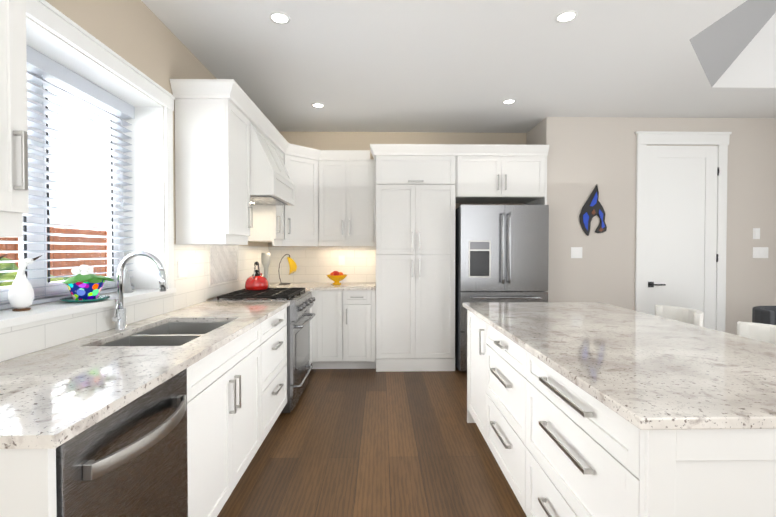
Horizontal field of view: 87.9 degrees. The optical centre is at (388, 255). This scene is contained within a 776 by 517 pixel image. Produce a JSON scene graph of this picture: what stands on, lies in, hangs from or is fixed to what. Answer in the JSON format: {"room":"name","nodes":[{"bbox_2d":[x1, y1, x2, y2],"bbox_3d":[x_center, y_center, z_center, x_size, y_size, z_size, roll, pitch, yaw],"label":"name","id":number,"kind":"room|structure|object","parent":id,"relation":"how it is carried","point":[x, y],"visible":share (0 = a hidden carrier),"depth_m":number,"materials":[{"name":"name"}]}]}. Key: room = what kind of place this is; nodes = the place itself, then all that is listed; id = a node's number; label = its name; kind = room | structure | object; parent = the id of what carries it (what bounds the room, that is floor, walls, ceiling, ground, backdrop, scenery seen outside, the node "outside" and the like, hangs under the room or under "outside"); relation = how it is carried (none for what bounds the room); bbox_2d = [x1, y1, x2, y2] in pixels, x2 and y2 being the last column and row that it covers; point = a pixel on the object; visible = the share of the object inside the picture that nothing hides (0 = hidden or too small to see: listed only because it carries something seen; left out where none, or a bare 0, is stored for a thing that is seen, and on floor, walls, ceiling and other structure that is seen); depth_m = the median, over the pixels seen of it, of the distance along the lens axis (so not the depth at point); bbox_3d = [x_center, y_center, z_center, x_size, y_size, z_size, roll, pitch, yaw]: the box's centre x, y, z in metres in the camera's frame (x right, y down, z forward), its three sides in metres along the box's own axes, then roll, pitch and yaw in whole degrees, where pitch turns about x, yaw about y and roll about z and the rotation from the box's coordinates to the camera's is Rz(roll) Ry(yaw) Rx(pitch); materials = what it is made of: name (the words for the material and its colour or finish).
{"room":"kitchen","nodes":[
{"label":"kitchen","id":0,"kind":"room"},
{"bbox_2d":[217,363,526,516],"bbox_3d":[1.849,1.329,1.622,7.140,0.060,7.235,0,1,-1],"label":"floor","id":1,"kind":"structure","parent":0,"point":[354,443],"depth_m":2.56,"materials":[{"name":"brown wood"}]},
{"bbox_2d":[56,368,187,516],"bbox_3d":[-1.030,0.863,1.230,0.700,0.884,0.600,0,1,-1],"label":"dishwasher","id":2,"kind":"object","parent":1,"relation":"on","point":[129,459],"visible":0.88,"depth_m":1.18,"materials":[{"name":"silver metal"}]},
{"bbox_2d":[8,358,263,516],"bbox_3d":[-1.105,0.973,2.016,0.641,0.640,0.960,0,1,-1],"label":"base cabinet","id":3,"kind":"object","parent":1,"relation":"on","point":[236,395],"depth_m":1.77,"materials":[{"name":"white wood"}]},
{"bbox_2d":[198,307,286,438],"bbox_3d":[-1.121,0.838,2.813,0.641,0.884,0.755,0,1,-1],"label":"base cabinet","id":4,"kind":"object","parent":1,"relation":"on","point":[267,340],"depth_m":2.69,"materials":[{"name":"white wood"}]},
{"bbox_2d":[0,301,289,448],"bbox_3d":[-1.095,0.393,2.034,0.670,0.030,2.304,0,1,-1],"label":"countertop","id":5,"kind":"structure","parent":4,"relation":"on","point":[53,397],"depth_m":1.34,"materials":[{"name":"stone"}]},
{"bbox_2d":[112,251,165,329],"bbox_3d":[-1.274,0.176,2.048,0.258,0.402,0.087,0,1,-1],"label":"faucet","id":6,"kind":"object","parent":5,"relation":"on","point":[119,318],"visible":1,"depth_m":2.05,"materials":[{"name":"silver metal"}]},
{"bbox_2d":[101,322,228,345],"bbox_3d":[-1.109,0.513,2.073,0.436,0.210,0.732,0,1,-1],"label":"sink","id":7,"kind":"object","parent":5,"relation":"in","point":[174,334],"visible":0.08,"depth_m":2.08,"materials":[{"name":"silver metal"}]},
{"bbox_2d":[207,287,315,412],"bbox_3d":[-1.076,0.781,3.579,0.746,0.934,0.756,0,1,-1],"label":"range","id":8,"kind":"object","parent":1,"relation":"on","point":[300,316],"visible":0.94,"depth_m":3.33,"materials":[{"name":"silver metal"}]},
{"bbox_2d":[244,261,268,289],"bbox_3d":[-1.224,0.181,3.747,0.216,0.261,0.256,0,1,-1],"label":"kettle","id":9,"kind":"object","parent":8,"relation":"on","point":[256,280],"visible":1,"depth_m":3.65,"materials":[{"name":"red metal"}]},
{"bbox_2d":[309,290,319,368],"bbox_3d":[-1.123,0.817,4.170,0.691,0.884,0.407,0,1,-1],"label":"base cabinet","id":10,"kind":"object","parent":1,"relation":"on","point":[315,321],"depth_m":4.36,"materials":[{"name":"white wood"}]},
{"bbox_2d":[268,283,375,291],"bbox_3d":[-0.812,0.354,4.468,1.330,0.030,1.008,0,1,-1],"label":"countertop","id":11,"kind":"structure","parent":10,"relation":"on","point":[341,286],"depth_m":4.46,"materials":[{"name":"stone"}]},
{"bbox_2d":[261,253,270,286],"bbox_3d":[-1.337,0.153,4.374,0.100,0.375,0.100,0,1,-1],"label":"vase","id":12,"kind":"object","parent":11,"relation":"on","point":[265,259],"visible":0.77,"depth_m":4.34,"materials":[{"name":"grey ceramic"}]},
{"bbox_2d":[278,254,296,284],"bbox_3d":[-1.199,0.156,4.767,0.219,0.357,0.130,0,1,-1],"label":"stand","id":13,"kind":"object","parent":11,"relation":"on","point":[292,265],"visible":1,"depth_m":4.74,"materials":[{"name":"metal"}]},
{"bbox_2d":[327,271,346,284],"bbox_3d":[-0.614,0.255,4.740,0.246,0.158,0.246,0,1,-1],"label":"fruit bowl","id":14,"kind":"object","parent":11,"relation":"on","point":[336,277],"visible":1,"depth_m":4.68,"materials":[{"name":"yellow ceramic"}]},
{"bbox_2d":[316,290,347,368],"bbox_3d":[-0.653,0.809,4.671,0.407,0.884,0.615,0,1,-1],"label":"base cabinet","id":15,"kind":"object","parent":1,"relation":"on","point":[332,305],"depth_m":4.37,"materials":[{"name":"white wood"}]},
{"bbox_2d":[348,290,375,368],"bbox_3d":[-0.359,0.809,4.677,0.417,0.884,0.615,0,1,-1],"label":"base cabinet","id":16,"kind":"object","parent":1,"relation":"on","point":[361,303],"depth_m":4.37,"materials":[{"name":"white wood"}]},
{"bbox_2d":[370,144,548,371],"bbox_3d":[0.750,0.029,4.649,1.918,2.445,0.691,0,1,-1],"label":"pantry","id":17,"kind":"object","parent":1,"relation":"on","point":[422,190],"visible":0.98,"depth_m":4.36,"materials":[{"name":"white wood"}]},
{"bbox_2d":[455,205,548,370],"bbox_3d":[1.213,0.345,4.579,0.931,1.775,0.807,0,1,-1],"label":"fridge","id":18,"kind":"object","parent":1,"relation":"on","point":[501,253],"visible":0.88,"depth_m":4.24,"materials":[{"name":"silver metal"}]},
{"bbox_2d":[467,310,775,516],"bbox_3d":[0.977,0.850,2.051,0.770,0.884,2.087,0,1,-1],"label":"kitchen island","id":19,"kind":"object","parent":1,"relation":"on","point":[559,445],"visible":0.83,"depth_m":1.27,"materials":[{"name":"white wood"}]},
{"bbox_2d":[463,302,775,429],"bbox_3d":[1.127,0.392,2.056,1.075,0.030,2.138,0,1,-1],"label":"island countertop","id":20,"kind":"structure","parent":19,"relation":"on","point":[642,370],"depth_m":1.47,"materials":[{"name":"stone"}]},
{"bbox_2d":[655,305,703,326],"bbox_3d":[1.862,0.820,2.717,0.390,0.925,0.420,0,1,-1],"label":"stool","id":21,"kind":"object","parent":1,"relation":"on","point":[689,316],"visible":0.17,"depth_m":2.76,"materials":[{"name":"white"}]},
{"bbox_2d":[737,321,775,344],"bbox_3d":[1.875,0.830,2.047,0.390,0.925,0.420,0,1,-1],"label":"stool","id":22,"kind":"object","parent":1,"relation":"on","point":[762,332],"visible":0.15,"depth_m":2.17,"materials":[{"name":"white"}]},
{"bbox_2d":[752,306,775,324],"bbox_3d":[3.600,0.873,3.592,0.576,0.790,0.520,0,1,-1],"label":"chair","id":23,"kind":"object","parent":1,"relation":"on","point":[764,314],"visible":0.23,"depth_m":3.60,"materials":[{"name":"black"}]},
{"bbox_2d":[28,0,775,334],"bbox_3d":[1.849,-0.336,1.595,7.140,3.270,7.235,0,1,-1],"label":"wall","id":24,"kind":"structure","parent":0,"point":[594,86],"depth_m":3.46,"materials":[{"name":"beige paint"}]},
{"bbox_2d":[0,0,28,236],"bbox_3d":[-1.227,-0.550,0.903,0.356,1.000,0.537,0,1,-1],"label":"upper cabinet","id":25,"kind":"object","parent":24,"relation":"attached to","point":[14,196],"depth_m":1.13,"materials":[{"name":"white wood"}]},
{"bbox_2d":[0,0,175,328],"bbox_3d":[-1.560,-0.392,1.920,0.327,1.293,1.494,0,1,-1],"label":"window","id":26,"kind":"structure","parent":24,"relation":"in","point":[151,155],"depth_m":2.36,"materials":[{"name":"white"}]},
{"bbox_2d":[8,255,41,310],"bbox_3d":[-1.534,0.113,1.694,0.068,0.230,0.115,0,1,-1],"label":"duck","id":27,"kind":"object","parent":26,"relation":"on","point":[21,295],"visible":1,"depth_m":1.67},
{"bbox_2d":[0,45,134,309],"bbox_3d":[-1.637,-0.359,1.919,0.078,1.158,1.304,0,1,-1],"label":"window blinds","id":28,"kind":"object","parent":26,"relation":"attached to","point":[41,65],"visible":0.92,"depth_m":2.08,"materials":[{"name":"grey plastic"}]},
{"bbox_2d":[60,264,114,302],"bbox_3d":[-1.489,0.132,1.996,0.222,0.181,0.267,0,1,-1],"label":"flower pot","id":29,"kind":"object","parent":26,"relation":"on","point":[85,284],"visible":1,"depth_m":1.94,"materials":[{"name":"multicoloured ceramic"}]},
{"bbox_2d":[123,268,133,292],"bbox_3d":[-1.558,0.144,2.389,0.070,0.145,0.070,0,1,-1],"label":"figurine","id":30,"kind":"object","parent":26,"relation":"on","point":[127,288],"visible":0.85,"depth_m":2.38,"materials":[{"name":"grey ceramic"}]},
{"bbox_2d":[0,244,271,361],"bbox_3d":[-1.432,-0.045,2.536,0.017,0.830,4.834,0,1,-1],"label":"backsplash","id":31,"kind":"structure","parent":24,"relation":"attached to","point":[215,270],"depth_m":2.69,"materials":[{"name":"tile"}]},
{"bbox_2d":[178,260,186,277],"bbox_3d":[-1.433,0.090,2.796,0.009,0.115,0.125,0,1,-1],"label":"switch plate","id":32,"kind":"object","parent":24,"relation":"attached to","point":[182,265],"depth_m":2.79,"materials":[{"name":"white plastic"}]},
{"bbox_2d":[172,92,251,244],"bbox_3d":[-1.267,-0.582,2.939,0.356,1.000,0.451,0,1,-1],"label":"upper cabinet","id":33,"kind":"object","parent":24,"relation":"attached to","point":[213,207],"depth_m":2.72,"materials":[{"name":"white wood"}]},
{"bbox_2d":[252,140,287,243],"bbox_3d":[-1.267,-0.626,4.135,0.403,0.950,0.392,0,1,-1],"label":"upper cabinet","id":34,"kind":"object","parent":24,"relation":"attached to","point":[269,223],"depth_m":3.95,"materials":[{"name":"white wood"}]},
{"bbox_2d":[250,122,294,205],"bbox_3d":[-1.186,-0.773,3.552,0.542,0.595,0.768,0,1,-1],"label":"range hood","id":35,"kind":"object","parent":24,"relation":"attached to","point":[271,183],"visible":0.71,"depth_m":3.25,"materials":[{"name":"painted wood"},{"name":"stainless steel"}]},
{"bbox_2d":[269,12,290,23],"bbox_3d":[-0.680,-1.482,2.511,0.132,0.006,0.132,0,1,-1],"label":"recessed light","id":36,"kind":"object","parent":24,"relation":"in","point":[279,17],"visible":1,"depth_m":2.50,"materials":[{"name":"white"}]},
{"bbox_2d":[288,148,323,243],"bbox_3d":[-1.110,-0.633,4.586,0.733,0.950,0.724,0,1,-1],"label":"upper cabinet","id":37,"kind":"object","parent":24,"relation":"attached to","point":[305,165],"depth_m":4.48,"materials":[{"name":"white wood"}]},
{"bbox_2d":[311,103,324,107],"bbox_3d":[-0.710,-1.505,4.030,0.132,0.006,0.132,0,1,-1],"label":"recessed light","id":38,"kind":"object","parent":24,"relation":"in","point":[318,105],"visible":1,"depth_m":4.03,"materials":[{"name":"white"}]},
{"bbox_2d":[272,247,375,282],"bbox_3d":[-0.807,0.109,4.964,1.300,0.444,0.008,0,1,-1],"label":"backsplash","id":39,"kind":"structure","parent":24,"relation":"attached to","point":[314,264],"depth_m":4.96,"materials":[{"name":"tile"}]},
{"bbox_2d":[339,256,344,264],"bbox_3d":[-0.583,0.056,4.959,0.075,0.115,0.009,0,1,-1],"label":"switch plate","id":40,"kind":"object","parent":24,"relation":"attached to","point":[341,258],"depth_m":4.96,"materials":[{"name":"white plastic"}]},
{"bbox_2d":[324,156,375,243],"bbox_3d":[-0.510,-0.636,4.758,0.712,0.950,0.403,0,1,-1],"label":"upper cabinet","id":41,"kind":"object","parent":24,"relation":"attached to","point":[335,197],"depth_m":4.61,"materials":[{"name":"white wood"}]},
{"bbox_2d":[502,99,515,103],"bbox_3d":[1.172,-1.504,3.927,0.132,0.006,0.132,0,1,-1],"label":"recessed light","id":42,"kind":"object","parent":24,"relation":"in","point":[509,101],"visible":1,"depth_m":3.92,"materials":[{"name":"white"}]},
{"bbox_2d":[555,10,577,22],"bbox_3d":[1.100,-1.481,2.496,0.132,0.006,0.132,0,1,-1],"label":"recessed light","id":43,"kind":"object","parent":24,"relation":"in","point":[565,16],"visible":1,"depth_m":2.49,"materials":[{"name":"white"}]},
{"bbox_2d":[571,247,581,257],"bbox_3d":[2.058,-0.035,4.413,0.125,0.120,0.009,0,1,-1],"label":"switch plate","id":44,"kind":"object","parent":24,"relation":"attached to","point":[576,252],"depth_m":4.41,"materials":[{"name":"white plastic"}]},
{"bbox_2d":[579,185,606,235],"bbox_3d":[2.235,-0.499,4.402,0.298,0.559,0.023,0,1,-1],"label":"art","id":45,"kind":"object","parent":24,"relation":"attached to","point":[592,207],"visible":1,"depth_m":4.39,"materials":[{"name":"black"}]},
{"bbox_2d":[635,131,731,331],"bbox_3d":[3.221,-0.050,4.411,1.045,2.610,0.058,0,1,-1],"label":"door","id":46,"kind":"structure","parent":24,"relation":"attached to","point":[681,218],"depth_m":4.43,"materials":[{"name":"white wood"}]},
{"bbox_2d":[753,228,759,238],"bbox_3d":[4.063,-0.246,4.449,0.075,0.120,0.009,0,1,-1],"label":"switch plate","id":47,"kind":"object","parent":24,"relation":"attached to","point":[756,231],"depth_m":4.45,"materials":[{"name":"white plastic"}]},
{"bbox_2d":[753,247,767,257],"bbox_3d":[4.113,-0.036,4.453,0.170,0.120,0.009,0,1,-1],"label":"switch plate","id":48,"kind":"object","parent":24,"relation":"attached to","point":[758,252],"depth_m":4.45,"materials":[{"name":"white plastic"}]},
{"label":"outside","id":49,"kind":"structure","parent":0,"visible":0},
{"bbox_3d":[-5.372,1.513,2.365,7.250,0.050,13.000,0,1,-1],"label":"ground","id":50,"kind":"structure","parent":49,"visible":0},
{"bbox_2d":[0,257,105,286],"bbox_3d":[-4.230,0.806,2.711,2.362,1.610,5.588,0,1,-1],"label":"bush","id":51,"kind":"object","parent":50,"relation":"on","point":[7,266],"depth_m":4.76,"materials":[{"name":"green plant"}]},
{"bbox_2d":[0,224,107,276],"bbox_3d":[-5.527,0.513,2.347,0.140,1.950,13.000,0,1,-1],"label":"fence","id":52,"kind":"object","parent":50,"relation":"on","point":[75,263],"depth_m":7.09,"materials":[{"name":"brown wood"}]}
]}

